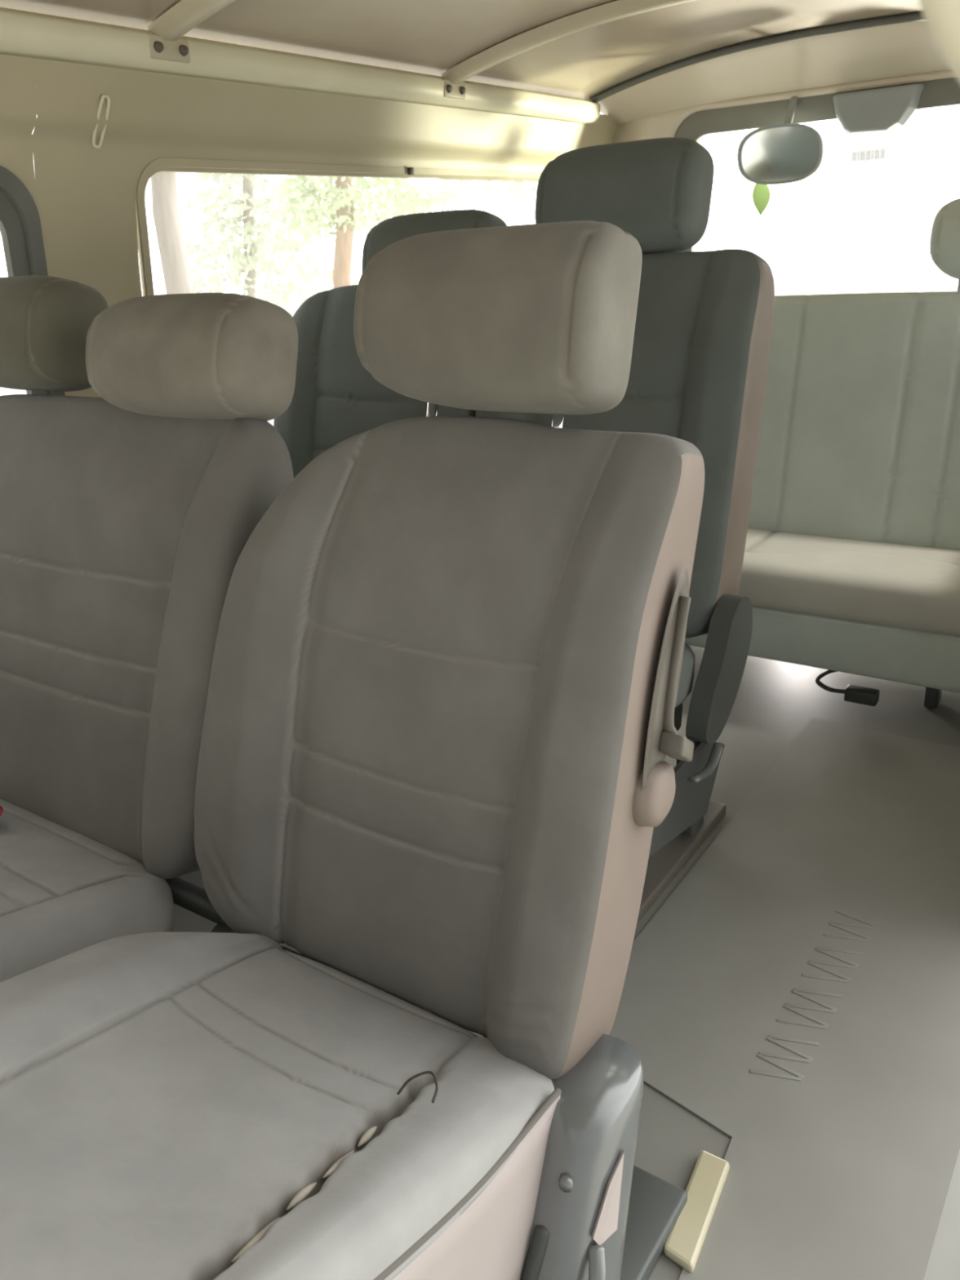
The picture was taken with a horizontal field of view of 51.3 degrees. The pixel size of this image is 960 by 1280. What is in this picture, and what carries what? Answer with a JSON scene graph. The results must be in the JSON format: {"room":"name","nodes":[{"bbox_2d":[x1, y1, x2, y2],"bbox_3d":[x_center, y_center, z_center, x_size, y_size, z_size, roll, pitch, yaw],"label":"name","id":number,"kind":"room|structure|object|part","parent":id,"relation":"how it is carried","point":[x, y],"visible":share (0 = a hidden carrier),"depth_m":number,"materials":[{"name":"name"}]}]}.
{"room":"vehicle interior","nodes":[
{"label":"vehicle interior","id":0,"kind":"room"},
{"bbox_2d":[0,53,616,397],"bbox_3d":[-0.697,-0.317,1.761,0.148,1.280,3.890,11,26,33],"label":"wall","id":1,"kind":"structure","parent":0,"point":[84,196],"depth_m":1.77,"materials":[{"name":"beige paint"}]},
{"bbox_2d":[0,165,65,395],"bbox_3d":[-0.998,-0.357,1.343,0.091,0.535,0.965,11,26,33],"label":"window","id":2,"kind":"structure","parent":1,"relation":"in","point":[20,228],"depth_m":1.61,"materials":[{"name":"rubber"}]},
{"bbox_2d":[91,93,110,148],"bbox_3d":[-0.623,-0.853,1.645,0.044,0.077,0.022,7,24,25],"label":"clip","id":3,"kind":"object","parent":1,"relation":"attached to","point":[108,106],"visible":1,"depth_m":1.64,"materials":[{"name":"paint"}]},
{"bbox_2d":[0,7,600,124],"bbox_3d":[-0.719,-0.867,1.410,0.035,0.057,3.700,11,26,33],"label":"roof side rail","id":4,"kind":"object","parent":1,"relation":"attached to","point":[24,33],"depth_m":1.82,"materials":[{"name":"paint"}]},
{"bbox_2d":[136,157,541,295],"bbox_3d":[-0.207,-0.832,2.407,0.090,0.548,1.458,11,26,33],"label":"window","id":5,"kind":"structure","parent":1,"relation":"in","point":[166,164],"depth_m":2.01,"materials":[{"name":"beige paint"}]},
{"bbox_2d":[407,167,413,175],"bbox_3d":[-0.161,-1.085,2.313,0.012,0.016,0.012,11,26,33],"label":"window latch","id":6,"kind":"object","parent":5,"relation":"attached to","point":[411,170],"depth_m":2.31,"materials":[{"name":"black plastic"}]},
{"bbox_2d":[589,11,924,102],"bbox_3d":[0.859,-1.429,2.408,1.345,0.098,0.014,11,26,33],"label":"trim","id":7,"kind":"structure","parent":1,"relation":"attached to","point":[913,16],"depth_m":2.49,"materials":[{"name":"rubber"}]},
{"bbox_2d":[0,0,921,99],"bbox_3d":[-0.178,-0.831,1.010,1.381,0.103,3.680,11,26,33],"label":"ceiling","id":8,"kind":"structure","parent":0,"point":[426,37],"depth_m":2.08,"materials":[{"name":"beige fabric"}]},
{"bbox_2d":[146,0,235,63],"bbox_3d":[0.021,-0.916,1.287,1.334,0.126,0.084,11,26,33],"label":"bow","id":9,"kind":"object","parent":8,"relation":"attached to","point":[166,43],"visible":1,"depth_m":1.62,"materials":[{"name":"paint"}]},
{"bbox_2d":[440,0,696,99],"bbox_3d":[0.477,-1.186,1.900,1.334,0.126,0.084,11,26,33],"label":"bow","id":10,"kind":"object","parent":8,"relation":"attached to","point":[455,77],"visible":1,"depth_m":2.10,"materials":[{"name":"paint"}]},
{"bbox_2d":[173,644,959,1279],"bbox_3d":[-0.032,0.409,1.605,1.580,0.030,3.920,11,26,33],"label":"floor","id":11,"kind":"structure","parent":0,"point":[775,700],"depth_m":1.96,"materials":[{"name":"plastic"}]},
{"bbox_2d":[0,275,297,982],"bbox_3d":[-0.707,0.063,1.252,0.754,0.947,0.841,11,26,33],"label":"seat","id":12,"kind":"object","parent":11,"relation":"on","point":[128,514],"visible":0.91,"depth_m":1.26,"materials":[{"name":"fabric"}]},
{"bbox_2d":[0,805,3,816],"bbox_3d":[-0.664,0.230,1.337,0.066,0.022,0.044,11,26,33],"label":"cloth","id":13,"kind":"object","parent":12,"relation":"on","point":[1,806],"visible":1,"depth_m":1.33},
{"bbox_2d":[0,798,173,982],"bbox_3d":[-0.772,0.316,1.223,0.745,0.203,0.552,11,26,33],"label":"cushion","id":14,"kind":"object","parent":12,"relation":"on","point":[76,874],"depth_m":1.23,"materials":[{"name":"grey fabric"}]},
{"bbox_3d":[-0.582,-0.023,1.414,0.752,0.604,0.263,11,26,33],"label":"backrest","id":15,"kind":"part","parent":12,"relation":"part of","materials":[{"name":"grey fabric"}]},
{"bbox_2d":[0,220,704,1279],"bbox_3d":[-0.178,0.175,0.860,0.610,0.966,0.822,11,26,33],"label":"seat","id":16,"kind":"object","parent":11,"relation":"on","point":[439,731],"visible":1,"depth_m":0.92,"materials":[{"name":"fabric"}]},
{"bbox_2d":[0,932,554,1279],"bbox_3d":[-0.253,0.401,0.854,0.488,0.251,0.541,11,26,33],"label":"cushion","id":17,"kind":"object","parent":16,"relation":"on","point":[174,1105],"depth_m":0.84,"materials":[{"name":"grey fabric"}]},
{"bbox_3d":[-0.051,-0.222,1.035,0.011,0.076,0.030,11,26,33],"label":"post","id":18,"kind":"part","parent":16,"relation":"part of","materials":[{"name":"silver metal"}]},
{"bbox_3d":[-0.075,0.084,1.051,0.543,0.600,0.261,11,26,33],"label":"backrest","id":19,"kind":"part","parent":16,"relation":"part of","materials":[{"name":"grey fabric"}]},
{"bbox_3d":[0.073,-0.197,0.954,0.011,0.076,0.030,11,26,33],"label":"post","id":20,"kind":"part","parent":16,"relation":"part of","materials":[{"name":"silver metal"}]},
{"bbox_3d":[0.096,0.559,0.854,0.023,0.061,0.056,8,24,26],"label":"release lever","id":21,"kind":"part","parent":16,"relation":"part of","materials":[{"name":"grey metal"}]},
{"bbox_3d":[0.127,0.128,0.921,0.050,0.573,0.249,14,27,37],"label":"panel","id":22,"kind":"part","parent":16,"relation":"part of","materials":[{"name":"plastic"}]},
{"bbox_3d":[0.175,0.028,0.895,0.020,0.135,0.032,11,26,33],"label":"recliner lever","id":23,"kind":"part","parent":16,"relation":"part of","materials":[{"name":"grey plastic"}]},
{"bbox_2d":[273,209,506,477],"bbox_3d":[-0.303,-0.248,1.887,0.511,1.014,0.707,11,26,33],"label":"seat","id":24,"kind":"object","parent":11,"relation":"on","point":[335,399],"visible":0.13,"depth_m":2.00,"materials":[{"name":"grey fabric"}]},
{"bbox_3d":[-0.209,-0.396,1.999,0.497,0.592,0.231,11,26,33],"label":"backrest","id":25,"kind":"part","parent":24,"relation":"part of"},
{"bbox_3d":[-0.017,-0.362,1.875,0.042,0.549,0.220,11,26,33],"label":"panel","id":26,"kind":"part","parent":24,"relation":"part of","materials":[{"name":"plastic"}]},
{"bbox_2d":[475,137,774,923],"bbox_3d":[0.139,-0.199,1.584,0.568,1.094,0.743,11,26,33],"label":"seat","id":27,"kind":"object","parent":11,"relation":"on","point":[703,332],"visible":0.38,"depth_m":1.58,"materials":[{"name":"fabric"}]},
{"bbox_3d":[0.214,-0.330,1.713,0.497,0.611,0.231,11,26,33],"label":"backrest","id":28,"kind":"part","parent":27,"relation":"part of","materials":[{"name":"grey fabric"}]},
{"bbox_3d":[0.274,0.372,1.579,0.052,0.022,0.480,11,26,33],"label":"floor rail","id":29,"kind":"part","parent":27,"relation":"part of","materials":[{"name":"grey plastic"}]},
{"bbox_3d":[0.302,0.259,1.549,0.008,0.150,0.340,11,26,33],"label":"plate","id":30,"kind":"part","parent":27,"relation":"part of","materials":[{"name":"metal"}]},
{"bbox_2d":[675,642,694,707],"bbox_3d":[0.058,0.045,1.587,0.480,0.163,0.461,11,26,33],"label":"cushion","id":31,"kind":"object","parent":27,"relation":"on","point":[686,675],"depth_m":1.56,"materials":[{"name":"grey fabric"}]},
{"bbox_3d":[0.348,0.247,1.654,0.032,0.170,0.052,11,26,33],"label":"leg","id":32,"kind":"part","parent":27,"relation":"part of","materials":[{"name":"metal"}]},
{"bbox_3d":[0.350,0.191,1.536,0.021,0.028,0.143,8,24,27],"label":"hinge lever","id":33,"kind":"part","parent":27,"relation":"part of","materials":[{"name":"grey plastic"}]},
{"bbox_3d":[0.405,-0.296,1.589,0.042,0.567,0.220,11,26,33],"label":"panel","id":34,"kind":"part","parent":27,"relation":"part of","materials":[{"name":"fabric"}]},
{"bbox_2d":[663,1150,729,1272],"bbox_3d":[0.226,0.591,1.041,0.034,0.012,0.138,8,24,27],"label":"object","id":35,"kind":"structure","parent":11,"relation":"on","point":[683,1245],"depth_m":1.03,"materials":[{"name":"beige plastic"}]},
{"bbox_2d":[608,717,959,1279],"bbox_3d":[0.427,0.465,1.341,0.460,0.004,1.600,11,26,33],"label":"mat","id":36,"kind":"object","parent":11,"relation":"on","point":[797,993],"visible":1,"depth_m":1.30,"materials":[{"name":"grey rubber"}]},
{"bbox_2d":[684,198,959,708],"bbox_3d":[0.619,-0.447,2.281,1.460,0.990,0.589,11,26,33],"label":"seat","id":37,"kind":"object","parent":11,"relation":"on","point":[851,561],"visible":0.41,"depth_m":2.16,"materials":[{"name":"fabric"}]},
{"bbox_3d":[0.570,-0.086,2.315,1.440,0.129,0.332,11,26,33],"label":"panel","id":38,"kind":"part","parent":37,"relation":"part of","materials":[{"name":"grey plastic"}]},
{"bbox_2d":[737,528,959,636],"bbox_3d":[0.585,-0.191,2.308,1.460,0.116,0.420,11,26,33],"label":"cushion","id":39,"kind":"object","parent":37,"relation":"on","point":[837,582],"depth_m":2.03,"materials":[{"name":"beige fabric"}]},
{"bbox_3d":[0.702,-0.524,2.385,1.460,0.564,0.226,11,26,33],"label":"backrest","id":40,"kind":"part","parent":37,"relation":"part of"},
{"bbox_3d":[0.947,0.094,2.086,0.026,0.090,0.044,11,26,33],"label":"leg","id":41,"kind":"part","parent":37,"relation":"part of","materials":[{"name":"metal"}]},
{"bbox_3d":[1.029,-0.746,2.148,0.011,0.080,0.026,11,26,33],"label":"post","id":42,"kind":"part","parent":37,"relation":"part of","materials":[{"name":"silver metal"}]},
{"bbox_2d":[815,670,879,706],"bbox_3d":[0.764,0.090,2.082,0.129,0.065,0.042,11,26,33],"label":"belt","id":43,"kind":"object","parent":11,"relation":"on","point":[852,693],"visible":0.89,"depth_m":2.06,"materials":[{"name":"black plastic"}]},
{"bbox_2d":[612,70,955,143],"bbox_3d":[1.027,-0.849,2.837,1.400,1.286,0.097,11,26,33],"label":"header","id":44,"kind":"structure","parent":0,"point":[664,125],"depth_m":2.77,"materials":[{"name":"beige plastic"}]},
{"bbox_2d":[588,20,951,124],"bbox_3d":[0.919,-1.442,2.495,1.378,0.147,0.210,11,26,33],"label":"headliner panel","id":45,"kind":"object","parent":44,"relation":"attached to","point":[908,48],"depth_m":2.58,"materials":[{"name":"beige plastic"}]},
{"bbox_2d":[737,96,823,184],"bbox_3d":[0.810,-1.324,2.650,0.227,0.213,0.124,11,26,33],"label":"mirror","id":46,"kind":"object","parent":44,"relation":"attached to","point":[789,152],"visible":1,"depth_m":2.63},
{"bbox_2d":[752,183,770,215],"bbox_3d":[0.785,-1.241,2.794,0.052,0.100,0.006,11,26,33],"label":"air freshener","id":47,"kind":"object","parent":46,"relation":"hanging from","point":[761,193],"visible":0.79,"depth_m":2.79,"materials":[{"name":"green paper"}]},
{"bbox_3d":[0.819,-1.376,2.648,0.020,0.117,0.081,11,26,33],"label":"stem","id":48,"kind":"part","parent":46,"relation":"part of","materials":[{"name":"grey plastic"}]},
{"bbox_2d":[674,77,959,252],"bbox_3d":[1.007,-1.085,2.736,1.020,0.738,0.069,11,26,33],"label":"windshield frame","id":49,"kind":"structure","parent":44,"relation":"in","point":[945,91],"depth_m":2.70,"materials":[{"name":"beige plastic"}]},
{"bbox_2d":[848,146,889,164],"bbox_3d":[1.022,-1.274,2.628,0.100,0.034,0.004,11,26,33],"label":"sticker","id":50,"kind":"object","parent":49,"relation":"attached to","point":[878,153],"visible":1,"depth_m":2.63,"materials":[{"name":"white paper"}]},
{"bbox_2d":[832,84,924,136],"bbox_3d":[1.012,-1.351,2.560,0.227,0.103,0.051,11,26,33],"label":"sun visor","id":51,"kind":"object","parent":49,"relation":"attached to","point":[886,110],"visible":1,"depth_m":2.54,"materials":[{"name":"grey plastic"}]},
{"bbox_2d":[919,0,959,81],"bbox_3d":[0.145,0.291,0.356,0.097,1.062,0.029,11,26,33],"label":"trim","id":52,"kind":"structure","parent":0,"point":[942,17],"depth_m":0.20,"materials":[{"name":"paint"}]},
{"label":"outside","id":53,"kind":"structure","parent":0,"visible":0},
{"bbox_2d":[0,269,958,426],"bbox_3d":[-0.587,1.444,1.072,80.000,0.001,80.000,11,26,33],"label":"ground","id":54,"kind":"structure","parent":53,"point":[916,281],"depth_m":30.06,"materials":[{"name":"white"}]},
{"bbox_2d":[150,172,191,293],"bbox_3d":[-1.730,-2.488,5.831,0.975,3.961,0.918,-17,25,-30],"label":"tree","id":55,"kind":"object","parent":54,"relation":"on","point":[163,184],"visible":0.03,"depth_m":5.75,"materials":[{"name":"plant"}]},
{"bbox_2d":[185,173,335,314],"bbox_3d":[-2.793,-5.108,12.652,1.783,3.972,2.630,11,26,33],"label":"tree","id":56,"kind":"object","parent":54,"relation":"on","point":[241,264],"visible":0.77,"depth_m":12.37,"materials":[{"name":"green plant"}]},
{"bbox_2d":[275,175,462,288],"bbox_3d":[-0.988,-4.204,10.085,1.528,3.974,2.312,11,26,33],"label":"tree","id":57,"kind":"object","parent":54,"relation":"on","point":[341,207],"visible":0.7,"depth_m":9.60,"materials":[{"name":"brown plant"}]},
{"bbox_3d":[-1.005,-4.474,9.979,1.528,0.887,2.312,11,26,33],"label":"crown","id":58,"kind":"part","parent":57,"relation":"part of","materials":[{"name":"green plant"}]},
{"bbox_2d":[254,178,537,316],"bbox_3d":[-0.966,-8.082,20.059,3.579,4.072,9.917,11,26,33],"label":"tree","id":59,"kind":"object","parent":54,"relation":"on","point":[517,184],"visible":0.23,"depth_m":20.32,"materials":[{"name":"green plant"}]}
]}

